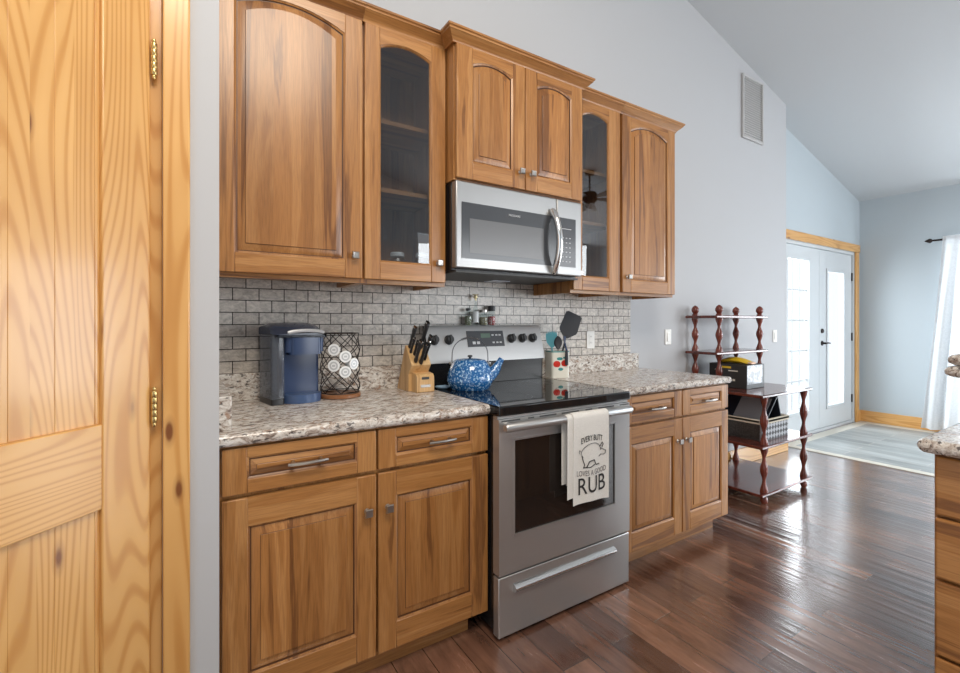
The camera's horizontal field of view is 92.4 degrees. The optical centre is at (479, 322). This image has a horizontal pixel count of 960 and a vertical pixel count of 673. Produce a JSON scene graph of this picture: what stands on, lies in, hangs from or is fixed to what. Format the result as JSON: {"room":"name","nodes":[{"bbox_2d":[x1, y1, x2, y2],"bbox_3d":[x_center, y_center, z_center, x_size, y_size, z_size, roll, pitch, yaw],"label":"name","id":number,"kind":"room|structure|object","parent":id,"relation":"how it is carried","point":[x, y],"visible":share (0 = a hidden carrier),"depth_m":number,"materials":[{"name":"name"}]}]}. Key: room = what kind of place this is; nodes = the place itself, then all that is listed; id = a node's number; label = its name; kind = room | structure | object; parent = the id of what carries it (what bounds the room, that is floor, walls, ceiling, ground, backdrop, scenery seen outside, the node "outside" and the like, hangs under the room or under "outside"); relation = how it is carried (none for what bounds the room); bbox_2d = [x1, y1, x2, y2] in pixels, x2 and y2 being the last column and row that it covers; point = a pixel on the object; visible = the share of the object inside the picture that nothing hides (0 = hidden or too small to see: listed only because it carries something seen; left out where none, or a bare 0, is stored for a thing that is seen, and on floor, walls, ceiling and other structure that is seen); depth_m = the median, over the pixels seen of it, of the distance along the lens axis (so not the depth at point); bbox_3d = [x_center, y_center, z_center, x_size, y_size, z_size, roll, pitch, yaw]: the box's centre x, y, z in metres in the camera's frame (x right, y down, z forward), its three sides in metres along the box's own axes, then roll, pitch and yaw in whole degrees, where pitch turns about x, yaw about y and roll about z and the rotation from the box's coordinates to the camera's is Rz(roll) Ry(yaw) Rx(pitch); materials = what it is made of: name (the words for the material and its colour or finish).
{"room":"kitchen","nodes":[
{"label":"kitchen","id":0,"kind":"room"},
{"bbox_2d":[162,0,218,672],"bbox_3d":[-1.917,-0.810,0.943,2.373,4.100,0.690,0,0,-32],"label":"wall","id":1,"kind":"structure","parent":0,"point":[204,14],"depth_m":1.27,"materials":[{"name":"grey paint"}]},
{"bbox_2d":[0,0,156,672],"bbox_3d":[-0.948,0.153,0.831,0.052,2.150,0.771,0,0,12],"label":"door","id":2,"kind":"structure","parent":1,"relation":"in","point":[75,74],"depth_m":1.02,"materials":[{"name":"brown wood"}]},
{"bbox_2d":[150,0,161,672],"bbox_3d":[-0.891,0.142,1.258,0.040,2.194,0.117,0,0,-32],"label":"trim","id":3,"kind":"structure","parent":1,"relation":"attached to","point":[155,5],"depth_m":1.21,"materials":[{"name":"brown wood"}]},
{"bbox_2d":[163,0,189,672],"bbox_3d":[-0.809,0.130,1.227,0.061,2.219,0.020,0,0,-32],"label":"trim","id":4,"kind":"structure","parent":1,"relation":"attached to","point":[176,13],"depth_m":1.22,"materials":[{"name":"brown wood"}]},
{"bbox_2d":[219,0,785,450],"bbox_3d":[-0.060,-0.944,2.613,7.100,4.368,0.148,0,0,-32],"label":"wall","id":5,"kind":"structure","parent":0,"point":[662,57],"depth_m":3.35,"materials":[{"name":"grey paint"}]},
{"bbox_2d":[219,0,365,287],"bbox_3d":[-0.773,-0.719,1.851,0.522,1.118,0.370,0,0,-32],"label":"upper cabinet","id":6,"kind":"object","parent":5,"relation":"attached to","point":[290,71],"visible":0.97,"depth_m":1.72,"materials":[{"name":"brown wood"}]},
{"bbox_2d":[342,2,444,290],"bbox_3d":[-0.391,-0.719,2.094,0.384,1.118,0.370,0,0,-32],"label":"upper cabinet","id":7,"kind":"object","parent":5,"relation":"attached to","point":[403,58],"visible":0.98,"depth_m":2.05,"materials":[{"name":"brown wood"}]},
{"bbox_2d":[390,252,403,258],"bbox_3d":[-0.377,-0.257,2.096,0.078,0.118,0.078,0,0,-32],"label":"glass jar","id":8,"kind":"object","parent":7,"relation":"in","point":[392,254],"visible":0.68,"depth_m":2.07,"materials":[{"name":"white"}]},
{"bbox_2d":[381,119,427,154],"bbox_3d":[-0.412,-0.858,2.127,0.351,0.018,0.274,0,0,-32],"label":"shelf","id":9,"kind":"object","parent":7,"relation":"attached to","point":[396,138],"depth_m":2.14,"materials":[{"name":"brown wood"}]},
{"bbox_2d":[381,187,427,212],"bbox_3d":[-0.412,-0.565,2.127,0.351,0.018,0.274,0,0,-32],"label":"shelf","id":10,"kind":"object","parent":7,"relation":"attached to","point":[392,201],"depth_m":2.12,"materials":[{"name":"brown wood"}]},
{"bbox_2d":[416,253,427,258],"bbox_3d":[-0.265,-0.257,2.125,0.078,0.118,0.078,0,0,-32],"label":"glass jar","id":11,"kind":"object","parent":7,"relation":"in","point":[418,255],"visible":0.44,"depth_m":2.10,"materials":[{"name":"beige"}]},
{"bbox_2d":[440,20,595,202],"bbox_3d":[0.117,-0.953,2.370,0.875,0.650,0.450,0,0,-32],"label":"upper cabinet","id":12,"kind":"object","parent":5,"relation":"attached to","point":[513,115],"visible":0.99,"depth_m":2.17,"materials":[{"name":"brown wood"}]},
{"bbox_2d":[445,180,580,284],"bbox_3d":[0.125,-0.422,2.353,0.757,0.406,0.480,0,0,-32],"label":"microwave","id":13,"kind":"object","parent":12,"relation":"attached to","point":[493,234],"visible":0.97,"depth_m":2.18,"materials":[{"name":"silver metal"}]},
{"bbox_2d":[533,87,625,296],"bbox_3d":[0.583,-0.719,2.714,0.386,1.118,0.370,0,0,-32],"label":"upper cabinet","id":14,"kind":"object","parent":5,"relation":"attached to","point":[600,203],"visible":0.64,"depth_m":2.68,"materials":[{"name":"brown wood"}]},
{"bbox_2d":[582,168,605,188],"bbox_3d":[0.562,-0.858,2.747,0.353,0.018,0.274,0,0,-32],"label":"shelf","id":15,"kind":"object","parent":14,"relation":"attached to","point":[590,179],"depth_m":2.74,"materials":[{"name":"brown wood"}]},
{"bbox_2d":[582,220,605,234],"bbox_3d":[0.562,-0.565,2.747,0.353,0.018,0.274,0,0,-32],"label":"shelf","id":16,"kind":"object","parent":14,"relation":"attached to","point":[588,228],"depth_m":2.73,"materials":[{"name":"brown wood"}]},
{"bbox_2d":[586,331,594,348],"bbox_3d":[0.726,0.115,3.020,0.072,0.116,0.008,0,0,-32],"label":"outlet plate","id":17,"kind":"object","parent":5,"relation":"attached to","point":[590,335],"visible":1,"depth_m":3.02,"materials":[{"name":"white plastic"}]},
{"bbox_2d":[581,101,684,299],"bbox_3d":[0.985,-0.719,2.973,0.568,1.118,0.376,0,0,-32],"label":"upper cabinet","id":18,"kind":"object","parent":5,"relation":"attached to","point":[647,137],"visible":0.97,"depth_m":2.82,"materials":[{"name":"brown wood"}]},
{"bbox_2d":[665,329,670,344],"bbox_3d":[1.421,0.112,3.471,0.072,0.116,0.010,0,0,-32],"label":"switch plate","id":19,"kind":"object","parent":5,"relation":"attached to","point":[667,331],"visible":1,"depth_m":3.46,"materials":[{"name":"white plastic"}]},
{"bbox_2d":[741,72,763,144],"bbox_3d":[2.440,-1.899,4.114,0.350,0.562,0.020,0,0,-32],"label":"air vent","id":20,"kind":"object","parent":5,"relation":"in","point":[752,90],"visible":1,"depth_m":4.12,"materials":[{"name":"grey metal"}]},
{"bbox_2d":[728,443,787,460],"bbox_3d":[2.069,1.170,3.878,2.150,0.140,0.020,0,0,-32],"label":"baseboard","id":21,"kind":"structure","parent":5,"relation":"attached to","point":[751,454],"depth_m":4.10,"materials":[{"name":"brown wood"}]},
{"bbox_2d":[773,330,776,341],"bbox_3d":[2.784,0.130,4.338,0.072,0.116,0.010,0,0,-32],"label":"switch plate","id":22,"kind":"object","parent":5,"relation":"attached to","point":[774,331],"visible":1,"depth_m":4.33,"materials":[{"name":"white plastic"}]},
{"bbox_2d":[365,422,934,672],"bbox_3d":[2.545,1.268,0.607,9.340,0.064,6.550,0,0,-32],"label":"floor","id":23,"kind":"structure","parent":0,"point":[835,573],"depth_m":2.08,"materials":[{"name":"brown wood"}]},
{"bbox_2d":[219,414,487,672],"bbox_3d":[-0.520,0.802,1.832,0.932,0.875,0.668,0,0,-32],"label":"base cabinet","id":24,"kind":"object","parent":23,"relation":"on","point":[361,551],"visible":1,"depth_m":1.54,"materials":[{"name":"brown wood"}]},
{"bbox_2d":[219,365,489,447],"bbox_3d":[-0.528,0.288,1.839,0.932,0.151,0.652,0,0,-32],"label":"countertop","id":25,"kind":"structure","parent":24,"relation":"on","point":[244,419],"depth_m":1.72,"materials":[{"name":"stone"}]},
{"bbox_2d":[259,322,325,405],"bbox_3d":[-0.774,0.163,1.903,0.210,0.324,0.196,0,0,-41],"label":"coffee maker","id":26,"kind":"object","parent":25,"relation":"on","point":[295,347],"visible":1,"depth_m":1.87,"materials":[{"name":"blue plastic"}]},
{"bbox_2d":[279,390,320,403],"bbox_3d":[-0.727,0.308,1.887,0.160,0.034,0.101,0,0,-41],"label":"drip tray","id":27,"kind":"object","parent":26,"relation":"on","point":[285,396],"depth_m":1.85,"materials":[{"name":"blue plastic"}]},
{"bbox_2d":[320,332,360,399],"bbox_3d":[-0.612,0.186,2.015,0.176,0.279,0.176,0,0,-32],"label":"pod carousel","id":28,"kind":"object","parent":25,"relation":"on","point":[333,394],"visible":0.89,"depth_m":1.98,"materials":[{"name":"black metal"}]},
{"bbox_2d":[328,360,339,371],"bbox_3d":[-0.613,0.183,1.947,0.050,0.050,0.039,0,0,1],"label":"pod","id":29,"kind":"object","parent":28,"relation":"in","point":[333,365],"visible":0.99,"depth_m":1.93,"materials":[{"name":"white plastic"}]},
{"bbox_2d":[330,362,337,369],"bbox_3d":[-0.614,0.183,1.928,0.035,0.035,0.001,0,0,1],"label":"print","id":30,"kind":"object","parent":29,"relation":"attached to","point":[331,362],"depth_m":1.93},
{"bbox_2d":[328,344,339,355],"bbox_3d":[-0.612,0.116,1.947,0.050,0.050,0.039,0,0,0],"label":"pod","id":31,"kind":"object","parent":28,"relation":"in","point":[334,349],"visible":1,"depth_m":1.93,"materials":[{"name":"white plastic"}]},
{"bbox_2d":[330,346,337,353],"bbox_3d":[-0.613,0.116,1.928,0.035,0.035,0.001,0,0,0],"label":"print","id":32,"kind":"object","parent":31,"relation":"attached to","point":[331,347],"depth_m":1.93},
{"bbox_2d":[339,366,350,377],"bbox_3d":[-0.578,0.210,1.957,0.050,0.050,0.039,0,0,-31],"label":"pod","id":33,"kind":"object","parent":28,"relation":"in","point":[345,371],"visible":1,"depth_m":1.94,"materials":[{"name":"white plastic"}]},
{"bbox_2d":[341,368,349,375],"bbox_3d":[-0.568,0.210,1.940,0.035,0.035,0.001,0,0,-31],"label":"print","id":34,"kind":"object","parent":33,"relation":"attached to","point":[343,368],"depth_m":1.94},
{"bbox_2d":[340,351,350,361],"bbox_3d":[-0.577,0.145,1.957,0.050,0.050,0.039,0,0,-31],"label":"pod","id":35,"kind":"object","parent":28,"relation":"in","point":[345,356],"visible":1,"depth_m":1.94,"materials":[{"name":"white plastic"}]},
{"bbox_2d":[341,352,349,360],"bbox_3d":[-0.567,0.145,1.941,0.035,0.035,0.001,0,0,-31],"label":"print","id":36,"kind":"object","parent":35,"relation":"attached to","point":[345,352],"depth_m":1.94},
{"bbox_2d":[345,358,357,369],"bbox_3d":[-0.555,0.178,1.979,0.039,0.050,0.050,0,0,32],"label":"pod","id":37,"kind":"object","parent":28,"relation":"in","point":[353,363],"visible":0.94,"depth_m":1.97,"materials":[{"name":"white plastic"}]},
{"bbox_2d":[397,345,433,392],"bbox_3d":[-0.311,0.218,2.215,0.104,0.215,0.198,0,0,-32],"label":"knife block","id":38,"kind":"object","parent":25,"relation":"on","point":[413,378],"visible":0.93,"depth_m":2.16,"materials":[{"name":"brown wood"}]},
{"bbox_2d":[408,325,416,347],"bbox_3d":[-0.319,0.077,2.159,0.017,0.126,0.094,0,0,-32],"label":"kitchen knife","id":39,"kind":"object","parent":38,"relation":"in","point":[414,329],"visible":0.81,"depth_m":2.14,"materials":[{"name":"grey plastic"}]},
{"bbox_2d":[409,336,415,352],"bbox_3d":[-0.317,0.114,2.151,0.013,0.096,0.071,0,0,-32],"label":"kitchen knife","id":40,"kind":"object","parent":38,"relation":"in","point":[414,337],"visible":0.99,"depth_m":2.14,"materials":[{"name":"grey plastic"}]},
{"bbox_2d":[413,340,418,355],"bbox_3d":[-0.301,0.128,2.154,0.013,0.091,0.068,0,0,-32],"label":"kitchen knife","id":41,"kind":"object","parent":38,"relation":"in","point":[417,341],"visible":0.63,"depth_m":2.14,"materials":[{"name":"grey plastic"}]},
{"bbox_2d":[414,339,422,362],"bbox_3d":[-0.287,0.142,2.124,0.017,0.126,0.094,0,0,-32],"label":"kitchen knife","id":42,"kind":"object","parent":38,"relation":"in","point":[420,343],"visible":0.98,"depth_m":2.11,"materials":[{"name":"grey plastic"}]},
{"bbox_2d":[419,342,427,367],"bbox_3d":[-0.264,0.151,2.132,0.017,0.124,0.093,0,0,-32],"label":"kitchen knife","id":43,"kind":"object","parent":38,"relation":"in","point":[425,346],"visible":0.98,"depth_m":2.12,"materials":[{"name":"grey plastic"}]},
{"bbox_2d":[421,320,429,348],"bbox_3d":[-0.267,0.067,2.182,0.020,0.151,0.112,0,0,-32],"label":"kitchen knife","id":44,"kind":"object","parent":38,"relation":"in","point":[427,323],"visible":0.78,"depth_m":2.16,"materials":[{"name":"grey plastic"}]},
{"bbox_2d":[424,340,430,359],"bbox_3d":[-0.250,0.139,2.159,0.016,0.113,0.085,0,0,-32],"label":"kitchen knife","id":45,"kind":"object","parent":38,"relation":"in","point":[429,341],"visible":0.68,"depth_m":2.14,"materials":[{"name":"grey plastic"}]},
{"bbox_2d":[421,325,632,638],"bbox_3d":[0.216,0.628,2.242,0.755,1.223,0.750,0,0,-32],"label":"range","id":46,"kind":"object","parent":23,"relation":"on","point":[548,555],"visible":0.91,"depth_m":1.95,"materials":[{"name":"silver metal"}]},
{"bbox_2d":[435,385,449,388],"bbox_3d":[-0.184,0.317,2.257,0.088,0.015,0.106,0,0,-32],"label":"spoon rest","id":47,"kind":"object","parent":46,"relation":"on","point":[437,386],"visible":0.95,"depth_m":2.23,"materials":[{"name":"silver metal"}]},
{"bbox_2d":[465,308,470,324],"bbox_3d":[-0.064,-0.030,2.486,0.038,0.092,0.037,0,0,-32],"label":"spice jar","id":48,"kind":"object","parent":46,"relation":"on","point":[467,318],"visible":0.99,"depth_m":2.47,"materials":[{"name":"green glass"}]},
{"bbox_2d":[447,337,503,390],"bbox_3d":[-0.037,0.197,2.246,0.253,0.255,0.228,0,0,24],"label":"kettle","id":49,"kind":"object","parent":46,"relation":"on","point":[464,374],"visible":1,"depth_m":2.17,"materials":[{"name":"blue metal"}]},
{"bbox_2d":[473,294,478,321],"bbox_3d":[-0.024,-0.069,2.512,0.034,0.171,0.033,0,0,10],"label":"oil bottle","id":50,"kind":"object","parent":46,"relation":"on","point":[475,313],"visible":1,"depth_m":2.50,"materials":[{"name":"clear glass"}]},
{"bbox_2d":[480,309,486,324],"bbox_3d":[0.020,-0.027,2.539,0.042,0.086,0.041,0,0,-32],"label":"spice jar","id":51,"kind":"object","parent":46,"relation":"on","point":[483,320],"visible":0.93,"depth_m":2.52,"materials":[{"name":"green glass"}]},
{"bbox_2d":[481,333,489,337],"bbox_3d":[0.030,0.073,2.500,0.060,0.023,0.007,0,0,-32],"label":"clock","id":52,"kind":"object","parent":46,"relation":"on","point":[483,335],"depth_m":2.50,"materials":[{"name":"green"}]},
{"bbox_2d":[488,306,495,324],"bbox_3d":[0.066,-0.038,2.568,0.042,0.108,0.041,0,0,-32],"label":"spice jar","id":53,"kind":"object","parent":46,"relation":"on","point":[491,319],"visible":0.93,"depth_m":2.55,"materials":[{"name":"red glass"}]},
{"bbox_2d":[434,378,629,416],"bbox_3d":[0.225,0.345,2.228,0.755,0.040,0.622,0,0,-32],"label":"cooktop","id":54,"kind":"object","parent":46,"relation":"in","point":[506,397],"depth_m":2.07,"materials":[{"name":"black glass"}]},
{"bbox_2d":[561,408,608,505],"bbox_3d":[0.453,0.573,1.966,0.240,0.388,0.055,0,0,-32],"label":"kitchen towel","id":55,"kind":"object","parent":46,"relation":"hanging from","point":[585,434],"visible":0.98,"depth_m":1.94,"materials":[{"name":"fabric"}]},
{"bbox_2d":[579,442,605,467],"bbox_3d":[0.482,0.564,1.958,0.159,0.102,0.010,0,0,-32],"label":"print","id":56,"kind":"object","parent":55,"relation":"on","point":[591,454],"depth_m":1.96,"materials":[{"name":"grey fabric"}]},
{"bbox_2d":[627,384,727,561],"bbox_3d":[0.931,0.802,2.756,0.945,0.875,0.668,0,0,-32],"label":"base cabinet","id":57,"kind":"object","parent":23,"relation":"on","point":[678,439],"visible":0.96,"depth_m":2.49,"materials":[{"name":"brown wood"}]},
{"bbox_2d":[542,353,731,395],"bbox_3d":[0.927,0.291,2.765,0.972,0.146,0.652,0,0,-32],"label":"countertop","id":58,"kind":"structure","parent":57,"relation":"on","point":[614,371],"depth_m":2.76,"materials":[{"name":"stone"}]},
{"bbox_2d":[545,350,568,377],"bbox_3d":[0.458,0.246,2.731,0.113,0.158,0.114,0,0,-14],"label":"utensil crock","id":59,"kind":"object","parent":58,"relation":"on","point":[555,367],"visible":0.98,"depth_m":2.68,"materials":[{"name":"beige ceramic"}]},
{"bbox_2d":[546,331,556,350],"bbox_3d":[0.425,0.177,2.736,0.068,0.258,0.012,0,0,10],"label":"spatula","id":60,"kind":"object","parent":59,"relation":"in","point":[550,336],"visible":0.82,"depth_m":2.73,"materials":[{"name":"teal plastic"}]},
{"bbox_2d":[554,336,561,350],"bbox_3d":[0.461,0.193,2.715,0.048,0.225,0.021,0,0,1],"label":"serving spoon","id":61,"kind":"object","parent":59,"relation":"in","point":[558,341],"visible":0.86,"depth_m":2.71,"materials":[{"name":"black plastic"}]},
{"bbox_2d":[563,336,568,364],"bbox_3d":[0.500,0.166,2.692,0.019,0.168,0.058,0,0,-10],"label":"tongs","id":62,"kind":"object","parent":59,"relation":"hanging from","point":[564,337],"visible":1,"depth_m":2.67,"materials":[{"name":"grey plastic"}]},
{"bbox_2d":[560,311,581,350],"bbox_3d":[0.527,0.120,2.721,0.145,0.374,0.024,0,0,18],"label":"turner","id":63,"kind":"object","parent":59,"relation":"in","point":[569,326],"visible":0.76,"depth_m":2.72,"materials":[{"name":"grey plastic"}]},
{"bbox_2d":[685,305,811,503],"bbox_3d":[2.046,0.555,3.509,0.735,1.370,0.567,0,0,-32],"label":"tiered stand","id":64,"kind":"object","parent":23,"relation":"on","point":[761,480],"visible":0.65,"depth_m":3.41,"materials":[{"name":"brown wood"}]},
{"bbox_2d":[685,315,767,318],"bbox_3d":[1.961,-0.040,3.642,0.735,0.020,0.253,0,0,-32],"label":"shelf","id":65,"kind":"object","parent":64,"relation":"attached to","point":[693,316],"depth_m":3.52,"materials":[{"name":"brown wood"}]},
{"bbox_2d":[685,348,767,354],"bbox_3d":[1.961,0.230,3.642,0.735,0.020,0.253,0,0,-32],"label":"shelf","id":66,"kind":"object","parent":64,"relation":"attached to","point":[695,351],"depth_m":3.55,"materials":[{"name":"brown wood"}]},
{"bbox_2d":[709,362,763,388],"bbox_3d":[1.974,0.403,3.541,0.251,0.176,0.286,0,0,-32],"label":"game box","id":67,"kind":"object","parent":64,"relation":"on","point":[743,376],"visible":0.73,"depth_m":3.43,"materials":[{"name":"grey cardboard"}]},
{"bbox_2d":[721,357,755,363],"bbox_3d":[1.963,0.290,3.513,0.120,0.048,0.243,0,0,-32],"label":"snack bag","id":68,"kind":"object","parent":67,"relation":"on","point":[729,359],"visible":0.97,"depth_m":3.47,"materials":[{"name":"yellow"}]},
{"bbox_2d":[747,365,761,384],"bbox_3d":[2.041,0.388,3.415,0.214,0.137,0.001,0,0,-32],"label":"print","id":69,"kind":"object","parent":67,"relation":"attached to","point":[754,372],"depth_m":3.41,"materials":[{"name":"white paper"}]},
{"bbox_2d":[728,414,788,441],"bbox_3d":[2.026,0.763,3.480,0.392,0.149,0.397,0,0,-32],"label":"wicker basket","id":70,"kind":"object","parent":64,"relation":"on","point":[742,427],"visible":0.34,"depth_m":3.32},
{"bbox_2d":[725,394,780,419],"bbox_3d":[2.046,0.669,3.493,0.287,0.266,0.345,0,0,-32],"label":"binder","id":71,"kind":"object","parent":70,"relation":"in","point":[741,406],"visible":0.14,"depth_m":3.44,"materials":[{"name":"grey plastic"}]},
{"bbox_2d":[728,383,811,398],"bbox_3d":[2.046,0.502,3.509,0.735,0.020,0.567,0,0,-32],"label":"shelf","id":72,"kind":"object","parent":64,"relation":"attached to","point":[769,389],"depth_m":3.31,"materials":[{"name":"brown wood"}]},
{"bbox_2d":[728,429,811,449],"bbox_3d":[2.046,0.848,3.509,0.735,0.020,0.567,0,0,-32],"label":"shelf","id":73,"kind":"object","parent":64,"relation":"attached to","point":[793,435],"depth_m":3.26,"materials":[{"name":"brown wood"}]},
{"bbox_2d":[728,458,811,497],"bbox_3d":[2.046,1.170,3.509,0.735,0.020,0.567,0,0,-32],"label":"shelf","id":74,"kind":"object","parent":64,"relation":"attached to","point":[744,476],"depth_m":3.41,"materials":[{"name":"brown wood"}]},
{"bbox_2d":[788,421,935,476],"bbox_3d":[4.637,1.238,4.061,2.080,0.004,2.730,0,0,-32],"label":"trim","id":75,"kind":"structure","parent":23,"relation":"on","point":[793,444],"depth_m":4.72,"materials":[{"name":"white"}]},
{"bbox_2d":[935,454,959,672],"bbox_3d":[2.180,0.802,0.782,0.988,0.875,1.837,0,0,-32],"label":"base cabinet","id":76,"kind":"object","parent":23,"relation":"on","point":[947,469],"visible":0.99,"depth_m":1.27,"materials":[{"name":"brown wood"}]},
{"bbox_2d":[917,423,959,458],"bbox_3d":[2.192,0.345,0.785,1.094,0.038,1.899,0,0,-32],"label":"countertop","id":77,"kind":"structure","parent":76,"relation":"on","point":[945,442],"depth_m":1.27,"materials":[{"name":"stone"}]},
{"bbox_2d":[944,354,959,377],"bbox_3d":[1.901,0.212,1.474,0.855,0.226,0.425,0,0,-32],"label":"raised bar","id":78,"kind":"object","parent":77,"relation":"on","point":[953,371],"visible":1,"depth_m":1.41,"materials":[{"name":"beige stone"}]},
{"bbox_2d":[786,128,859,421],"bbox_3d":[3.797,-0.433,5.251,2.240,3.346,0.140,0,0,-32],"label":"wall","id":79,"kind":"structure","parent":0,"point":[818,203],"depth_m":5.17,"materials":[{"name":"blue paint"}]},
{"bbox_2d":[786,243,818,430],"bbox_3d":[3.469,0.189,5.003,0.890,2.032,0.055,0,0,-32],"label":"door","id":80,"kind":"structure","parent":79,"relation":"in","point":[810,256],"depth_m":5.10,"materials":[{"name":"grey paint"}]},
{"bbox_2d":[788,259,805,412],"bbox_3d":[3.413,0.145,4.979,0.500,1.650,0.007,0,0,-32],"label":"glass pane","id":81,"kind":"object","parent":80,"relation":"attached to","point":[799,260],"depth_m":5.02,"materials":[{"name":"clear glass"}]},
{"bbox_2d":[786,240,853,432],"bbox_3d":[3.831,0.190,5.267,1.854,2.098,0.128,0,0,-32],"label":"trim","id":82,"kind":"structure","parent":79,"relation":"attached to","point":[787,241],"depth_m":5.70,"materials":[{"name":"grey paint"}]},
{"bbox_2d":[786,229,859,252],"bbox_3d":[3.873,-0.913,5.201,2.055,0.094,0.026,0,0,-32],"label":"trim","id":83,"kind":"structure","parent":79,"relation":"attached to","point":[790,234],"depth_m":5.15,"materials":[{"name":"brown wood"}]},
{"bbox_2d":[819,250,852,427],"bbox_3d":[4.242,0.189,5.470,0.906,2.032,0.099,0,0,-32],"label":"door","id":84,"kind":"structure","parent":79,"relation":"in","point":[829,262],"depth_m":5.48,"materials":[{"name":"grey paint"}]},
{"bbox_2d":[855,252,858,421],"bbox_3d":[3.872,0.185,5.202,2.025,2.100,0.022,0,0,-32],"label":"trim","id":85,"kind":"structure","parent":79,"relation":"attached to","point":[856,253],"depth_m":5.70,"materials":[{"name":"brown wood"}]},
{"bbox_2d":[687,0,959,201],"bbox_3d":[2.545,-2.364,0.607,9.340,1.689,6.550,0,0,-32],"label":"ceiling","id":86,"kind":"structure","parent":0,"point":[870,88],"depth_m":3.97,"materials":[{"name":"grey paint"}]},
{"bbox_2d":[860,184,959,431],"bbox_3d":[6.533,-0.140,3.169,0.140,2.759,6.590,0,0,-32],"label":"wall","id":87,"kind":"structure","parent":0,"point":[900,271],"depth_m":5.47,"materials":[{"name":"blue paint"}]},
{"bbox_2d":[861,410,940,431],"bbox_3d":[5.013,1.167,5.408,0.020,0.135,0.900,0,0,-32],"label":"baseboard","id":88,"kind":"structure","parent":87,"relation":"attached to","point":[868,416],"depth_m":5.50,"materials":[{"name":"brown wood"}]},
{"bbox_2d":[924,239,942,242],"bbox_3d":[5.771,-0.910,4.127,0.116,0.080,2.625,0,0,-32],"label":"curtain rod","id":89,"kind":"object","parent":87,"relation":"attached to","point":[928,240],"visible":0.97,"depth_m":5.16,"materials":[{"name":"black metal"}]},
{"bbox_2d":[921,234,959,429],"bbox_3d":[5.304,0.125,4.764,0.081,2.150,1.100,0,0,-32],"label":"curtain","id":90,"kind":"object","parent":89,"relation":"hanging from","point":[941,410],"visible":0.95,"depth_m":5.06,"materials":[{"name":"white fabric"}]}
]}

